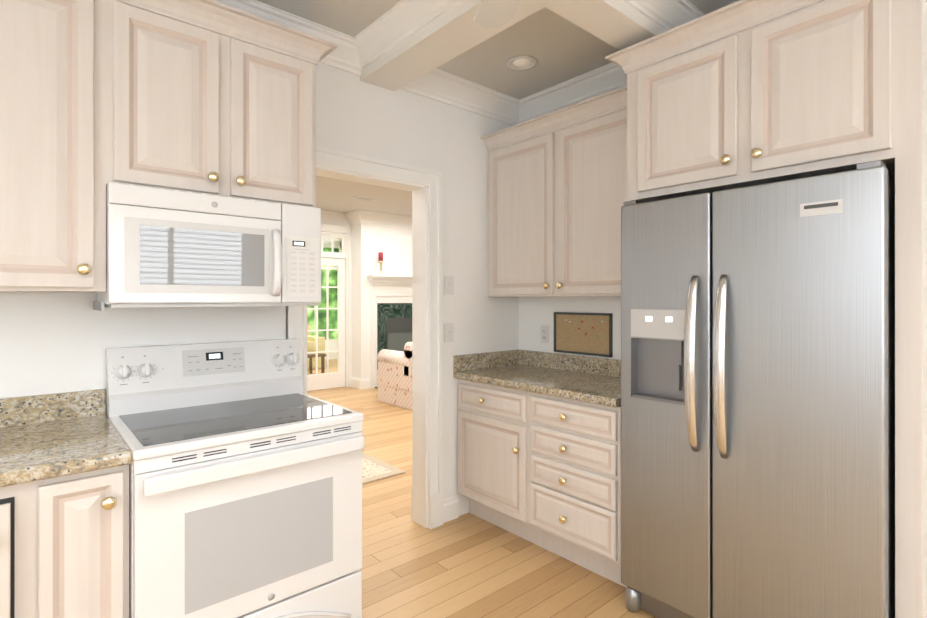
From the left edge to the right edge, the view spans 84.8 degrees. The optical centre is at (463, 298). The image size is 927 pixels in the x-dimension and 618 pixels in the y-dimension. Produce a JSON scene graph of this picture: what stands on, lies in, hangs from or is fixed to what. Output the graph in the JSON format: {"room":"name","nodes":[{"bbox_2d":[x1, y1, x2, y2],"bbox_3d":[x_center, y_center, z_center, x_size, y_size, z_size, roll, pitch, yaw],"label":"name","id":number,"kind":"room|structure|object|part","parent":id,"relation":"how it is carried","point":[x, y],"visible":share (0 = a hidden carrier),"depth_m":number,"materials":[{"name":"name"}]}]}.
{"room":"kitchen","nodes":[
{"label":"kitchen","id":0,"kind":"room"},
{"bbox_2d":[0,63,518,515],"bbox_3d":[0.052,0.016,3.377,9.435,2.720,0.135,0,0,-41],"label":"wall","id":1,"kind":"structure","parent":0,"point":[55,342],"depth_m":2.76,"materials":[{"name":"white paint"}]},
{"bbox_2d":[0,0,111,291],"bbox_3d":[-1.564,-0.541,1.652,0.613,1.030,0.348,0,0,-41],"label":"upper cabinet","id":2,"kind":"object","parent":1,"relation":"attached to","point":[56,55],"depth_m":1.64,"materials":[{"name":"brown wood"}]},
{"bbox_2d":[112,0,323,206],"bbox_3d":[-1.043,-0.540,2.104,0.767,1.030,0.348,0,0,-41],"label":"upper cabinet","id":3,"kind":"object","parent":1,"relation":"attached to","point":[213,97],"depth_m":1.94,"materials":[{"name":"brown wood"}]},
{"bbox_2d":[93,182,320,310],"bbox_3d":[-1.015,-0.175,2.072,0.768,0.435,0.432,0,0,-41],"label":"microwave","id":4,"kind":"object","parent":3,"relation":"attached to","point":[170,248],"visible":1,"depth_m":1.89,"materials":[{"name":"white"}]},
{"bbox_3d":[-0.975,-0.152,1.899,0.583,0.336,0.028,0,0,-41],"label":"door","id":5,"kind":"part","parent":4,"relation":"part of","materials":[{"name":"white plastic"}]},
{"bbox_3d":[-0.687,-0.188,2.149,0.172,0.409,0.028,0,0,-41],"label":"panel","id":6,"kind":"part","parent":4,"relation":"part of","materials":[{"name":"white plastic"}]},
{"bbox_2d":[286,146,442,529],"bbox_3d":[-0.552,0.302,2.853,0.964,2.148,0.199,0,0,-41],"label":"door frame","id":7,"kind":"structure","parent":1,"relation":"attached to","point":[424,185],"depth_m":3.06,"materials":[{"name":"white wood"}]},
{"bbox_2d":[444,323,453,341],"bbox_3d":[-0.087,0.211,3.156,0.072,0.116,0.016,0,0,-41],"label":"light switch","id":8,"kind":"object","parent":1,"relation":"attached to","point":[448,332],"visible":1,"depth_m":3.15,"materials":[{"name":"white plastic"}]},
{"bbox_2d":[444,276,453,294],"bbox_3d":[-0.087,-0.084,3.157,0.072,0.116,0.016,0,0,-41],"label":"light switch","id":9,"kind":"object","parent":1,"relation":"attached to","point":[448,285],"visible":1,"depth_m":3.15,"materials":[{"name":"white plastic"}]},
{"bbox_2d":[443,495,458,511],"bbox_3d":[1.664,1.307,4.875,5.035,0.140,0.016,0,0,-41],"label":"baseboard","id":10,"kind":"structure","parent":1,"relation":"attached to","point":[450,508],"depth_m":3.16,"materials":[{"name":"white wood"}]},
{"bbox_2d":[321,210,349,233],"bbox_3d":[-3.010,0.019,7.009,9.300,2.720,0.135,0,0,-41],"label":"wall","id":11,"kind":"structure","parent":0,"point":[333,218],"depth_m":7.81,"materials":[{"name":"white paint"}]},
{"bbox_2d":[307,231,347,390],"bbox_3d":[-2.156,0.181,7.734,0.834,2.397,0.156,0,0,-41],"label":"french door","id":12,"kind":"structure","parent":11,"relation":"in","point":[327,379],"depth_m":7.85,"materials":[{"name":"white wood"}]},
{"bbox_2d":[321,223,351,386],"bbox_3d":[-2.109,0.122,7.680,1.070,2.515,0.032,0,0,-41],"label":"door frame","id":13,"kind":"structure","parent":11,"relation":"attached to","point":[336,228],"depth_m":7.96,"materials":[{"name":"white wood"}]},
{"bbox_2d":[307,359,656,617],"bbox_3d":[-0.927,1.407,4.608,9.900,0.060,14.300,0,0,-41],"label":"floor","id":14,"kind":"structure","parent":0,"point":[468,565],"depth_m":2.63,"materials":[{"name":"brown wood"}]},
{"bbox_2d":[0,389,131,617],"bbox_3d":[-1.655,0.865,1.346,1.225,1.020,0.689,0,0,-41],"label":"base cabinet","id":15,"kind":"object","parent":14,"relation":"on","point":[65,459],"visible":1,"depth_m":1.46,"materials":[{"name":"brown wood"}]},
{"bbox_2d":[0,389,131,486],"bbox_3d":[-1.667,0.425,1.360,1.225,0.140,0.652,0,0,-41],"label":"countertop","id":16,"kind":"structure","parent":15,"relation":"on","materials":[{"name":"stone"}]},
{"bbox_2d":[106,338,364,617],"bbox_3d":[-0.890,0.785,1.990,0.772,1.180,0.720,0,0,-41],"label":"range","id":17,"kind":"object","parent":14,"relation":"on","point":[245,483],"visible":0.96,"depth_m":1.81,"materials":[{"name":"white metal"}]},
{"bbox_3d":[-0.884,0.450,1.983,0.708,0.003,0.537,0,0,-41],"label":"glass","id":18,"kind":"part","parent":17,"relation":"part of","materials":[{"name":"black glass"}]},
{"bbox_3d":[-0.698,0.795,1.768,0.762,0.540,0.038,0,0,-41],"label":"door","id":19,"kind":"part","parent":17,"relation":"part of","materials":[{"name":"white metal"}]},
{"bbox_3d":[-0.669,0.554,1.736,0.728,0.051,0.048,0,0,-41],"label":"handle","id":20,"kind":"part","parent":17,"relation":"part of","materials":[{"name":"white"}]},
{"bbox_3d":[-0.699,1.192,1.769,0.762,0.235,0.034,0,0,-41],"label":"drawer","id":21,"kind":"part","parent":17,"relation":"part of","materials":[{"name":"white metal"}]},
{"bbox_3d":[-0.683,1.172,1.750,0.653,0.116,0.020,0,0,-41],"label":"drawer pull","id":22,"kind":"part","parent":17,"relation":"part of","materials":[{"name":"white metal"}]},
{"bbox_2d":[307,324,324,368],"bbox_3d":[-3.783,0.941,9.730,2.000,0.840,0.920,0,0,-41],"label":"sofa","id":23,"kind":"object","parent":14,"relation":"on","point":[320,342],"depth_m":9.98,"materials":[{"name":"fabric"}]},
{"bbox_2d":[307,353,325,373],"bbox_3d":[-3.036,1.180,8.869,1.100,0.400,0.600,0,0,-41],"label":"coffee table","id":24,"kind":"object","parent":14,"relation":"on","point":[322,361],"depth_m":8.99,"materials":[{"name":"brown wood"}]},
{"bbox_2d":[314,240,340,359],"bbox_3d":[-4.437,0.021,10.408,4.260,2.720,0.060,0,0,-41],"label":"window frames","id":25,"kind":"structure","parent":14,"relation":"on","point":[325,243],"depth_m":11.60,"materials":[{"name":"white wood"}]},
{"bbox_2d":[344,209,411,388],"bbox_3d":[-0.870,0.021,8.265,1.960,2.717,0.767,0,0,-41],"label":"fireplace","id":26,"kind":"object","parent":14,"relation":"on","point":[381,311],"visible":0.6,"depth_m":7.93,"materials":[{"name":"white"}]},
{"bbox_2d":[378,252,383,273],"bbox_3d":[-1.279,-0.549,7.853,0.090,0.335,0.090,0,0,-41],"label":"candle","id":27,"kind":"object","parent":26,"relation":"on","point":[380,257],"visible":0.94,"depth_m":7.83,"materials":[{"name":"red wax"}]},
{"bbox_2d":[362,452,404,484],"bbox_3d":[-1.207,1.370,3.909,1.260,0.012,0.830,0,0,-41],"label":"rug","id":28,"kind":"object","parent":14,"relation":"on","point":[374,469],"visible":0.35,"depth_m":4.04,"materials":[{"name":"beige fabric"}]},
{"bbox_2d":[377,342,411,409],"bbox_3d":[-0.574,0.954,6.818,0.874,0.840,0.865,0,0,-41],"label":"armchair","id":29,"kind":"object","parent":14,"relation":"on","point":[394,376],"visible":0.29,"depth_m":6.51,"materials":[{"name":"fabric"}]},
{"bbox_2d":[453,349,626,586],"bbox_3d":[0.532,0.866,2.932,0.627,1.020,1.159,0,0,-41],"label":"base cabinet","id":30,"kind":"object","parent":14,"relation":"on","point":[538,448],"visible":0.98,"depth_m":2.73,"materials":[{"name":"brown wood"}]},
{"bbox_2d":[453,349,620,407],"bbox_3d":[0.539,0.426,2.939,0.607,0.140,1.159,0,0,-41],"label":"countertop","id":31,"kind":"structure","parent":30,"relation":"on","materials":[{"name":"stone"}]},
{"bbox_2d":[621,160,894,617],"bbox_3d":[1.199,0.471,2.091,0.668,1.808,0.920,0,0,-41],"label":"fridge","id":32,"kind":"object","parent":14,"relation":"on","point":[757,401],"visible":0.98,"depth_m":1.83,"materials":[{"name":"silver metal"}]},
{"bbox_3d":[0.855,0.428,2.143,0.070,1.685,0.391,0,0,-41],"label":"door","id":33,"kind":"part","parent":32,"relation":"part of","materials":[{"name":"silver metal"}]},
{"bbox_3d":[1.159,0.427,1.793,0.070,1.685,0.521,0,0,-41],"label":"door","id":34,"kind":"part","parent":32,"relation":"part of","materials":[{"name":"silver metal"}]},
{"bbox_2d":[605,0,926,617],"bbox_3d":[1.264,0.123,2.119,0.587,2.505,1.165,0,0,-41],"label":"cabinet","id":35,"kind":"object","parent":14,"relation":"on","point":[742,93],"visible":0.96,"depth_m":1.79,"materials":[{"name":"brown wood"}]},
{"bbox_2d":[257,0,739,240],"bbox_3d":[-0.927,-1.383,4.610,9.900,0.080,14.300,0,0,-41],"label":"ceiling","id":36,"kind":"structure","parent":0,"point":[560,49],"depth_m":2.79,"materials":[{"name":"white paint"}]},
{"bbox_2d":[353,196,377,200],"bbox_3d":[-1.306,-1.336,6.771,0.300,0.009,0.160,0,0,-41],"label":"ceiling vent","id":37,"kind":"object","parent":36,"relation":"in","point":[365,198],"visible":1,"depth_m":6.75,"materials":[{"name":"white plastic"}]},
{"bbox_2d":[360,0,556,90],"bbox_3d":[1.228,-1.266,0.860,0.220,0.160,5.210,0,0,-41],"label":"ceiling beam","id":38,"kind":"structure","parent":36,"relation":"attached to","point":[452,32],"depth_m":2.38,"materials":[{"name":"white paint"}]},
{"bbox_2d":[214,0,704,124],"bbox_3d":[0.219,-1.279,-0.015,4.970,0.135,5.210,0,0,-41],"label":"crown molding","id":39,"kind":"structure","parent":36,"relation":"attached to","point":[395,25],"depth_m":2.65,"materials":[{"name":"white wood"}]},
{"bbox_2d":[507,55,537,69],"bbox_3d":[0.333,-1.335,2.884,0.176,0.018,0.176,0,0,-41],"label":"recessed light","id":40,"kind":"object","parent":36,"relation":"in","point":[522,63],"visible":1,"depth_m":2.87,"materials":[{"name":"white plastic"}]},
{"bbox_2d":[546,0,665,49],"bbox_3d":[-0.701,-1.266,1.046,4.970,0.160,0.180,0,0,-41],"label":"ceiling beam","id":41,"kind":"structure","parent":36,"relation":"attached to","point":[619,24],"depth_m":2.17,"materials":[{"name":"white paint"}]},
{"bbox_2d":[519,296,620,359],"bbox_3d":[2.083,0.015,1.601,0.305,2.720,5.210,0,0,-41],"label":"wall","id":42,"kind":"structure","parent":0,"point":[535,313],"depth_m":3.36,"materials":[{"name":"white paint"}]},
{"bbox_2d":[541,325,548,342],"bbox_3d":[0.543,0.236,3.396,0.008,0.116,0.072,0,0,-41],"label":"electrical outlet","id":43,"kind":"object","parent":42,"relation":"attached to","point":[544,333],"visible":1,"depth_m":3.39,"materials":[{"name":"white plastic"}]},
{"bbox_2d":[480,85,626,296],"bbox_3d":[0.630,-0.538,3.018,0.367,1.048,1.159,0,0,-41],"label":"upper cabinet","id":44,"kind":"object","parent":42,"relation":"attached to","point":[557,188],"visible":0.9,"depth_m":2.90,"materials":[{"name":"brown wood"}]},
{"bbox_2d":[554,312,612,356],"bbox_3d":[0.735,0.216,3.166,0.020,0.260,0.430,0,0,-41],"label":"bulletin board","id":45,"kind":"object","parent":42,"relation":"attached to","point":[583,333],"visible":1,"depth_m":3.15,"materials":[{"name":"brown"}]},
{"label":"outside","id":46,"kind":"structure","parent":0,"visible":0},
{"bbox_2d":[307,247,338,339],"bbox_3d":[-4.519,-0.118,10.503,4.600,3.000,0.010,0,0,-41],"label":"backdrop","id":47,"kind":"structure","parent":46,"point":[331,297],"depth_m":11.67,"materials":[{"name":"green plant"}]}
]}

